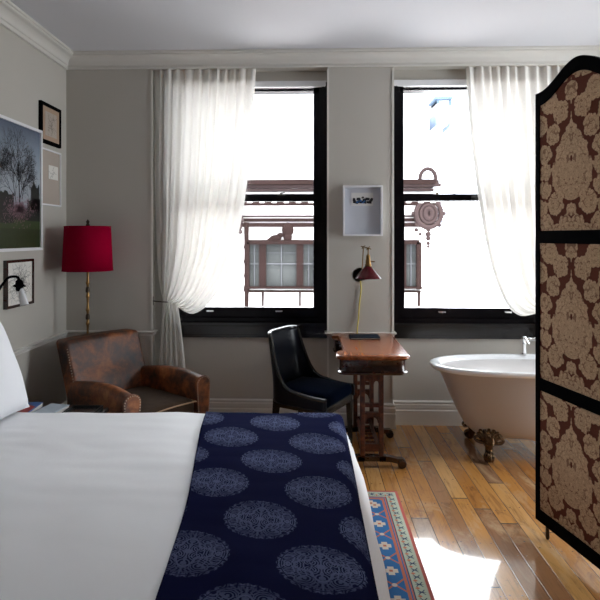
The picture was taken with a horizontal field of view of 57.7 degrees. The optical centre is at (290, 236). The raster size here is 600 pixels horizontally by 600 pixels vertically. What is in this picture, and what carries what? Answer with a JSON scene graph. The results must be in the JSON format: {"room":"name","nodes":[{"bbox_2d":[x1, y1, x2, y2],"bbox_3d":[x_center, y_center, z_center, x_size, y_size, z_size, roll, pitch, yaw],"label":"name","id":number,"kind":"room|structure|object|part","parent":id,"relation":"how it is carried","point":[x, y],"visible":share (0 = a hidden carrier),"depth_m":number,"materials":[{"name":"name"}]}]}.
{"room":"hotel room","nodes":[
{"label":"hotel room","id":0,"kind":"room"},
{"bbox_2d":[0,24,65,406],"bbox_3d":[-1.984,0.025,1.663,0.100,3.030,6.400,0,0,2],"label":"wall","id":1,"kind":"structure","parent":0,"point":[28,76],"depth_m":4.01,"materials":[{"name":"paint"}]},
{"bbox_2d":[0,275,28,305],"bbox_3d":[-1.728,0.315,3.167,0.377,0.181,0.096,0,0,-20],"label":"sconce","id":2,"kind":"object","parent":1,"relation":"attached to","point":[18,285],"visible":1,"depth_m":3.19,"materials":[{"name":"black metal"}]},
{"bbox_2d":[13,279,25,290],"bbox_3d":[-1.596,0.284,3.202,0.060,0.071,0.060,0,0,-44],"label":"bulb socket","id":3,"kind":"object","parent":2,"relation":"attached to","point":[19,285],"depth_m":3.19,"materials":[{"name":"black paint"}]},
{"bbox_3d":[-1.571,0.352,3.201,0.061,0.107,0.050,0,0,2],"label":"lamp shade","id":4,"kind":"part","parent":2,"relation":"part of","materials":[{"name":"white glass"}]},
{"bbox_2d":[3,259,33,309],"bbox_3d":[-1.856,0.314,3.725,0.024,0.319,0.356,0,0,2],"label":"framed piece","id":5,"kind":"object","parent":1,"relation":"attached to","point":[23,268],"visible":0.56,"depth_m":3.68,"materials":[{"name":"brown wood"}]},
{"bbox_2d":[8,262,31,305],"bbox_3d":[-1.851,0.314,3.724,0.001,0.273,0.307,0,0,2],"label":"print","id":6,"kind":"object","parent":5,"relation":"attached to","point":[23,270],"depth_m":3.70},
{"bbox_2d":[0,114,42,251],"bbox_3d":[-1.853,-0.340,3.475,0.045,0.870,1.020,0,0,2],"label":"framed photograph","id":7,"kind":"object","parent":1,"relation":"attached to","point":[21,144],"visible":1,"depth_m":3.70,"materials":[{"name":"multicoloured paper"}]},
{"bbox_2d":[38,100,60,147],"bbox_3d":[-1.843,-0.856,4.173,0.022,0.304,0.325,0,0,2],"label":"framed drawing","id":8,"kind":"object","parent":1,"relation":"attached to","point":[49,116],"visible":0.99,"depth_m":4.15,"materials":[{"name":"black paint"}]},
{"bbox_2d":[45,111,56,138],"bbox_3d":[-1.837,-0.856,4.173,0.001,0.182,0.185,0,0,2],"label":"print","id":9,"kind":"object","parent":8,"relation":"attached to","point":[50,116],"depth_m":4.17},
{"bbox_2d":[43,147,60,206],"bbox_3d":[-1.841,-0.451,4.152,0.026,0.425,0.350,0,0,2],"label":"framed card","id":10,"kind":"object","parent":1,"relation":"attached to","point":[51,159],"visible":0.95,"depth_m":4.18,"materials":[{"name":"beige paper"}]},
{"bbox_2d":[49,165,57,180],"bbox_3d":[-1.834,-0.495,4.207,0.001,0.104,0.150,0,0,2],"label":"print","id":11,"kind":"object","parent":10,"relation":"attached to","point":[53,169],"depth_m":4.21},
{"bbox_2d":[13,329,157,355],"bbox_3d":[-1.571,0.786,1.505,0.736,0.040,6.110,0,0,2],"label":"trim","id":12,"kind":"structure","parent":1,"relation":"attached to","point":[29,347],"depth_m":4.30,"materials":[{"name":"paint"}]},
{"bbox_2d":[0,0,599,69],"bbox_3d":[0.551,-1.431,1.391,4.985,0.118,6.015,0,0,2],"label":"trim","id":13,"kind":"structure","parent":1,"relation":"attached to","point":[12,17],"depth_m":4.34,"materials":[{"name":"paint"}]},
{"bbox_2d":[66,67,534,403],"bbox_3d":[0.652,0.025,4.589,4.985,3.030,0.385,0,0,2],"label":"wall","id":14,"kind":"structure","parent":0,"point":[108,112],"depth_m":4.46,"materials":[{"name":"paint"}]},
{"bbox_2d":[153,68,255,367],"bbox_3d":[-0.712,0.064,4.446,0.853,2.892,0.105,0,0,2],"label":"curtain","id":15,"kind":"object","parent":14,"relation":"hanging from","point":[203,119],"visible":0.94,"depth_m":4.46,"materials":[{"name":"white fabric"}]},
{"bbox_2d":[178,82,326,337],"bbox_3d":[-0.370,-0.222,4.616,1.351,2.104,0.275,0,0,2],"label":"window","id":16,"kind":"structure","parent":14,"relation":"in","point":[231,322],"depth_m":4.51,"materials":[{"name":"black paint"}]},
{"bbox_3d":[-0.371,0.157,4.571,1.211,1.026,0.035,0,0,2],"label":"sash","id":17,"kind":"part","parent":16,"relation":"part of","materials":[{"name":"clear glass"}]},
{"bbox_3d":[-0.370,0.766,4.616,1.351,0.126,0.275,0,0,2],"label":"sill","id":18,"kind":"part","parent":16,"relation":"part of","materials":[{"name":"black wood"}]},
{"bbox_3d":[-0.370,-0.769,4.616,1.211,0.941,0.035,0,0,2],"label":"sash","id":19,"kind":"part","parent":16,"relation":"part of","materials":[{"name":"black paint"}]},
{"bbox_2d":[255,80,325,87],"bbox_3d":[-0.406,-1.262,4.511,1.394,0.050,0.024,0,0,2],"label":"roller blind","id":20,"kind":"object","parent":16,"relation":"attached to","point":[258,84],"visible":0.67,"depth_m":4.49,"materials":[{"name":"white paint"}]},
{"bbox_2d":[66,398,464,428],"bbox_3d":[0.647,1.441,4.433,4.985,0.198,0.117,0,0,2],"label":"baseboard","id":21,"kind":"structure","parent":14,"relation":"attached to","point":[401,412],"depth_m":4.46,"materials":[{"name":"paint"}]},
{"bbox_2d":[151,68,393,396],"bbox_3d":[0.561,-0.035,4.399,3.411,2.650,0.010,0,0,2],"label":"trim","id":22,"kind":"structure","parent":14,"relation":"attached to","point":[392,68],"depth_m":4.40,"materials":[{"name":"paint"}]},
{"bbox_2d":[152,65,564,71],"bbox_3d":[0.562,-1.431,4.447,3.395,0.118,0.095,0,0,2],"label":"trim","id":23,"kind":"structure","parent":14,"relation":"attached to","point":[416,67],"depth_m":4.44,"materials":[{"name":"paint"}]},
{"bbox_2d":[325,330,396,336],"bbox_3d":[0.562,0.786,4.434,0.574,0.040,0.121,0,0,2],"label":"trim","id":24,"kind":"structure","parent":14,"relation":"attached to","point":[328,334],"depth_m":4.38,"materials":[{"name":"paint"}]},
{"bbox_2d":[343,185,382,235],"bbox_3d":[0.575,-0.210,4.373,0.316,0.404,0.050,0,0,2],"label":"shadow box","id":25,"kind":"object","parent":14,"relation":"attached to","point":[362,204],"visible":1,"depth_m":4.38,"materials":[{"name":"white paint"}]},
{"bbox_2d":[351,193,372,205],"bbox_3d":[0.573,-0.303,4.384,0.175,0.105,0.004,0,0,2],"label":"print","id":26,"kind":"object","parent":25,"relation":"attached to","point":[357,199],"depth_m":4.38},
{"bbox_2d":[352,246,381,332],"bbox_3d":[0.594,0.686,4.253,0.206,1.244,0.343,0,0,2],"label":"sconce","id":27,"kind":"object","parent":14,"relation":"attached to","point":[368,272],"visible":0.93,"depth_m":4.16,"materials":[{"name":"brown metal"}]},
{"bbox_3d":[0.539,0.831,4.378,0.063,0.954,0.023,0,0,-30],"label":"cord","id":28,"kind":"part","parent":27,"relation":"part of","materials":[{"name":"gold metal"}]},
{"bbox_3d":[0.574,0.188,4.287,0.046,0.249,0.231,0,0,-10],"label":"swing arm","id":29,"kind":"part","parent":27,"relation":"part of","materials":[{"name":"gold metal"}]},
{"bbox_3d":[0.593,0.270,4.183,0.204,0.095,0.204,0,0,2],"label":"lamp shade","id":30,"kind":"part","parent":27,"relation":"part of","materials":[{"name":"metal"}]},
{"bbox_2d":[365,254,374,265],"bbox_3d":[0.604,0.180,4.183,0.077,0.094,0.053,0,0,2],"label":"bulb socket","id":31,"kind":"object","parent":27,"relation":"attached to","point":[368,261],"depth_m":4.17,"materials":[{"name":"gold metal"}]},
{"bbox_2d":[394,79,466,85],"bbox_3d":[1.529,-1.262,4.450,1.403,0.050,0.024,0,0,2],"label":"roller blind","id":32,"kind":"object","parent":14,"relation":"attached to","point":[438,82],"visible":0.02,"depth_m":4.45,"materials":[{"name":"white paint"}]},
{"bbox_2d":[394,86,534,338],"bbox_3d":[1.503,-0.222,4.558,1.352,2.104,0.275,0,0,2],"label":"window","id":33,"kind":"structure","parent":14,"relation":"in","point":[409,322],"depth_m":4.48,"materials":[{"name":"black paint"}]},
{"bbox_3d":[1.503,-0.769,4.558,1.212,0.941,0.035,0,0,2],"label":"sash","id":34,"kind":"part","parent":33,"relation":"part of","materials":[{"name":"black paint"}]},
{"bbox_3d":[1.503,0.766,4.558,1.352,0.126,0.275,0,0,2],"label":"sill","id":35,"kind":"part","parent":33,"relation":"part of","materials":[{"name":"black wood"}]},
{"bbox_3d":[1.502,0.157,4.513,1.212,1.026,0.035,0,0,2],"label":"sash","id":36,"kind":"part","parent":33,"relation":"part of","materials":[{"name":"black paint"}]},
{"bbox_2d":[466,65,563,315],"bbox_3d":[1.837,-0.261,4.366,0.849,2.242,0.105,0,0,2],"label":"curtain","id":37,"kind":"object","parent":14,"relation":"hanging from","point":[501,100],"visible":0.48,"depth_m":4.38,"materials":[{"name":"white fabric"}]},
{"bbox_2d":[10,0,599,50],"bbox_3d":[0.606,-1.540,1.532,5.285,0.100,6.500,0,0,2],"label":"ceiling","id":38,"kind":"structure","parent":0,"point":[81,25],"depth_m":3.77,"materials":[{"name":"paint"}]},
{"bbox_2d":[346,425,599,599],"bbox_3d":[0.552,1.590,1.398,5.185,0.100,6.230,0,0,2],"label":"floor","id":39,"kind":"structure","parent":0,"point":[477,534],"depth_m":2.98,"materials":[{"name":"brown wood"}]},
{"bbox_2d":[61,219,112,333],"bbox_3d":[-1.580,0.701,4.237,0.382,1.678,0.382,0,0,2],"label":"floor lamp","id":40,"kind":"object","parent":39,"relation":"on","point":[87,248],"visible":0.64,"depth_m":4.09,"materials":[{"name":"red fabric"}]},
{"bbox_3d":[-1.580,0.089,4.237,0.376,0.342,0.376,0,0,2],"label":"lamp shade","id":41,"kind":"part","parent":40,"relation":"part of","materials":[{"name":"fabric"}]},
{"bbox_2d":[99,407,108,412],"bbox_3d":[-1.494,1.292,3.223,0.750,0.497,0.261,0,0,2],"label":"nightstand","id":42,"kind":"object","parent":39,"relation":"on","point":[105,409],"visible":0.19,"depth_m":3.30,"materials":[{"name":"black paint"}]},
{"bbox_2d":[17,402,42,412],"bbox_3d":[-1.629,1.027,3.227,0.230,0.031,0.221,0,0,-2],"label":"book","id":43,"kind":"object","parent":42,"relation":"on","point":[34,406],"visible":0.26,"depth_m":3.25,"materials":[{"name":"paper"}]},
{"bbox_2d":[17,405,34,411],"bbox_3d":[-1.555,1.012,3.206,0.111,0.001,0.133,0,0,16],"label":"print","id":44,"kind":"object","parent":43,"relation":"on","point":[32,407],"depth_m":3.20},
{"bbox_2d":[32,403,68,412],"bbox_3d":[-1.420,1.028,3.211,0.130,0.028,0.200,0,0,12],"label":"paperback book","id":45,"kind":"object","parent":42,"relation":"on","point":[51,408],"visible":0.52,"depth_m":3.22,"materials":[{"name":"paper"}]},
{"bbox_2d":[62,405,102,412],"bbox_3d":[-1.235,1.030,3.205,0.190,0.024,0.202,0,0,2],"label":"tray","id":46,"kind":"object","parent":42,"relation":"on","point":[73,408],"visible":0.48,"depth_m":3.26,"materials":[{"name":"black wood"}]},
{"bbox_2d":[56,329,209,413],"bbox_3d":[-1.165,1.137,3.915,0.926,0.806,0.735,0,0,38],"label":"leather armchair","id":47,"kind":"object","parent":39,"relation":"on","point":[108,369],"visible":0.66,"depth_m":3.92,"materials":[{"name":"brown leather"}]},
{"bbox_3d":[-1.266,1.188,3.613,0.655,0.444,0.123,0,0,38],"label":"armrest","id":48,"kind":"part","parent":47,"relation":"part of","materials":[{"name":"brown leather"}]},
{"bbox_3d":[-1.389,1.017,4.088,0.358,0.566,0.632,0,0,38],"label":"backrest","id":49,"kind":"part","parent":47,"relation":"part of","materials":[{"name":"brown leather"}]},
{"bbox_3d":[-0.996,1.202,3.403,0.018,0.436,0.132,0,0,38],"label":"arm","id":50,"kind":"part","parent":47,"relation":"part of","materials":[{"name":"brown leather"}]},
{"bbox_2d":[125,386,193,412],"bbox_3d":[-1.045,1.192,3.821,0.600,0.155,0.475,0,0,38],"label":"seat cushion","id":51,"kind":"object","parent":47,"relation":"on","point":[154,399],"depth_m":3.80,"materials":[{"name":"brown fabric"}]},
{"bbox_3d":[-0.899,1.188,4.086,0.655,0.444,0.123,0,0,38],"label":"armrest","id":52,"kind":"part","parent":47,"relation":"part of","materials":[{"name":"brown leather"}]},
{"bbox_3d":[-0.629,1.202,3.877,0.018,0.436,0.132,0,0,38],"label":"arm","id":53,"kind":"part","parent":47,"relation":"part of","materials":[{"name":"brown leather"}]},
{"bbox_3d":[-0.620,1.196,3.871,0.006,0.416,0.123,0,0,38],"label":"nailhead trim","id":54,"kind":"part","parent":47,"relation":"part of","materials":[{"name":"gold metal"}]},
{"bbox_2d":[267,325,354,446],"bbox_3d":[0.126,1.109,3.955,0.534,0.862,0.480,0,0,31],"label":"chair","id":55,"kind":"object","parent":39,"relation":"on","point":[297,386],"visible":1,"depth_m":3.92,"materials":[{"name":"black leather"}]},
{"bbox_3d":[-0.120,1.365,3.888,0.081,0.350,0.040,0,0,31],"label":"leg","id":56,"kind":"part","parent":55,"relation":"part of","materials":[{"name":"black wood"}]},
{"bbox_3d":[0.124,0.928,3.956,0.524,0.473,0.476,0,0,31],"label":"backrest","id":57,"kind":"part","parent":55,"relation":"part of","materials":[{"name":"black leather"}]},
{"bbox_3d":[0.160,1.175,3.935,0.440,0.060,0.410,0,0,31],"label":"seat rail","id":58,"kind":"part","parent":55,"relation":"part of","materials":[{"name":"black wood"}]},
{"bbox_3d":[0.166,1.104,3.931,0.440,0.107,0.395,0,0,31],"label":"seat","id":59,"kind":"part","parent":55,"relation":"part of","materials":[{"name":"blue fabric"}]},
{"bbox_3d":[0.427,1.365,3.989,0.041,0.350,0.040,0,0,31],"label":"leg","id":60,"kind":"part","parent":55,"relation":"part of","materials":[{"name":"black wood"}]},
{"bbox_2d":[331,333,409,468],"bbox_3d":[0.549,1.155,3.955,0.488,0.771,0.864,0,0,2],"label":"writing desk","id":61,"kind":"object","parent":39,"relation":"on","point":[371,360],"visible":0.91,"depth_m":3.63,"materials":[{"name":"brown wood"}]},
{"bbox_2d":[349,334,379,339],"bbox_3d":[0.561,0.763,4.174,0.225,0.012,0.165,0,0,2],"label":"book","id":62,"kind":"object","parent":61,"relation":"on","point":[352,336],"visible":1,"depth_m":4.15,"materials":[{"name":"paper"}]},
{"bbox_2d":[367,490,434,599],"bbox_3d":[-0.294,1.534,2.035,1.785,0.013,2.550,0,0,2],"label":"rug","id":63,"kind":"object","parent":39,"relation":"on","point":[407,579],"visible":0.1,"depth_m":2.66,"materials":[{"name":"fabric"}]},
{"bbox_3d":[-0.843,0.994,2.070,2.125,1.068,1.865,0,0,2],"label":"bed","id":64,"kind":"object","parent":63,"relation":"on","visible":0},
{"bbox_2d":[0,412,390,599],"bbox_3d":[-0.699,1.132,2.066,2.137,0.371,1.977,0,0,2],"label":"duvet","id":65,"kind":"object","parent":64,"relation":"on","point":[92,505],"visible":0.63,"depth_m":1.99,"materials":[{"name":"white fabric"}]},
{"bbox_2d":[0,322,29,419],"bbox_3d":[-1.581,0.646,2.681,0.342,0.593,0.700,0,0,2],"label":"pillow","id":66,"kind":"object","parent":65,"relation":"on","point":[13,395],"visible":1,"depth_m":2.80,"materials":[{"name":"white fabric"}]},
{"bbox_2d":[155,411,378,599],"bbox_3d":[-0.109,1.052,2.051,0.762,0.227,1.965,0,0,2],"label":"throw","id":67,"kind":"object","parent":65,"relation":"on","point":[272,511],"visible":1,"depth_m":1.85,"materials":[{"name":"blue fabric"}]},
{"bbox_2d":[429,354,534,462],"bbox_3d":[1.759,1.223,3.932,1.506,0.634,0.639,0,0,2],"label":"bathtub","id":68,"kind":"object","parent":39,"relation":"on","point":[493,395],"visible":0.61,"depth_m":3.75,"materials":[{"name":"white ceramic"}]},
{"bbox_2d":[521,336,534,354],"bbox_3d":[1.896,0.805,4.171,0.252,0.206,0.142,0,0,2],"label":"tap","id":69,"kind":"object","parent":68,"relation":"on","point":[525,339],"visible":0.37,"depth_m":4.20,"materials":[{"name":"silver metal"}]},
{"bbox_2d":[535,55,599,568],"bbox_3d":[1.500,0.347,2.310,0.262,2.385,1.147,0,0,-32],"label":"folding screen","id":70,"kind":"object","parent":39,"relation":"on","point":[567,111],"visible":1,"depth_m":2.61,"materials":[{"name":"brown fabric"}]},
{"bbox_3d":[1.351,-0.405,2.557,0.020,0.745,0.540,0,0,-11],"label":"fabric panel","id":71,"kind":"part","parent":70,"relation":"part of","materials":[{"name":"beige fabric"}]},
{"bbox_3d":[1.351,0.380,2.557,0.020,0.696,0.540,0,0,-11],"label":"fabric panel","id":72,"kind":"part","parent":70,"relation":"part of","materials":[{"name":"beige fabric"}]},
{"bbox_3d":[1.351,1.099,2.557,0.020,0.618,0.540,0,0,-11],"label":"fabric panel","id":73,"kind":"part","parent":70,"relation":"part of","materials":[{"name":"beige fabric"}]},
{"label":"outside","id":74,"kind":"structure","parent":0,"visible":0},
{"bbox_3d":[6.017,7.640,32.277,70.000,0.200,55.100,0,0,2],"label":"street","id":75,"kind":"object","parent":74,"visible":0},
{"bbox_2d":[206,167,445,307],"bbox_3d":[-5.064,2.912,17.017,17.876,9.255,7.300,0,0,2],"label":"building","id":76,"kind":"structure","parent":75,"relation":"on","point":[272,265],"depth_m":13.41,"materials":[{"name":"reddish-brown stone"},{"name":"glass"}]},
{"bbox_3d":[-0.900,0.695,13.495,0.239,1.043,0.020,0,0,2],"label":"pane","id":77,"kind":"part","parent":76,"relation":"part of","materials":[{"name":"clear glass"}]},
{"bbox_3d":[-0.237,0.694,13.474,0.750,1.040,0.020,0,0,2],"label":"pane","id":78,"kind":"part","parent":76,"relation":"part of","materials":[{"name":"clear glass"}]},
{"bbox_3d":[0.437,0.693,13.453,0.262,1.039,0.020,0,0,2],"label":"pane","id":79,"kind":"part","parent":76,"relation":"part of","materials":[{"name":"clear glass"}]},
{"bbox_3d":[-5.311,-0.820,13.534,17.603,1.149,0.320,0,0,2],"label":"cornice","id":80,"kind":"part","parent":76,"relation":"part of","materials":[{"name":"stone"}]},
{"bbox_3d":[2.939,0.689,13.374,0.247,1.033,0.020,0,0,2],"label":"pane","id":81,"kind":"part","parent":76,"relation":"part of","materials":[{"name":"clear glass"}]},
{"bbox_2d":[280,94,469,203],"bbox_3d":[5.283,2.485,36.952,11.751,22.583,9.800,0,0,2],"label":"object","id":82,"kind":"object","parent":75,"relation":"on","point":[436,127],"visible":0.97,"depth_m":33.76,"materials":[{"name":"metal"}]},
{"bbox_3d":[8.977,-7.985,32.834,1.044,0.503,1.800,0,0,2],"label":"roof tank","id":83,"kind":"part","parent":82,"relation":"part of","materials":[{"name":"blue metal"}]},
{"bbox_2d":[455,93,478,203],"bbox_3d":[15.364,4.319,45.465,4.373,31.390,8.150,0,0,2],"label":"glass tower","id":84,"kind":"structure","parent":75,"relation":"on","point":[473,187],"depth_m":41.59,"materials":[{"name":"white glass"}]},
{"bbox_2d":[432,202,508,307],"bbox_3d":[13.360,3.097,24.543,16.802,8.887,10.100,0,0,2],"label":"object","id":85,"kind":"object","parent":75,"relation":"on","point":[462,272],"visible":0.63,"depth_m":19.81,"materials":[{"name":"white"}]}
]}

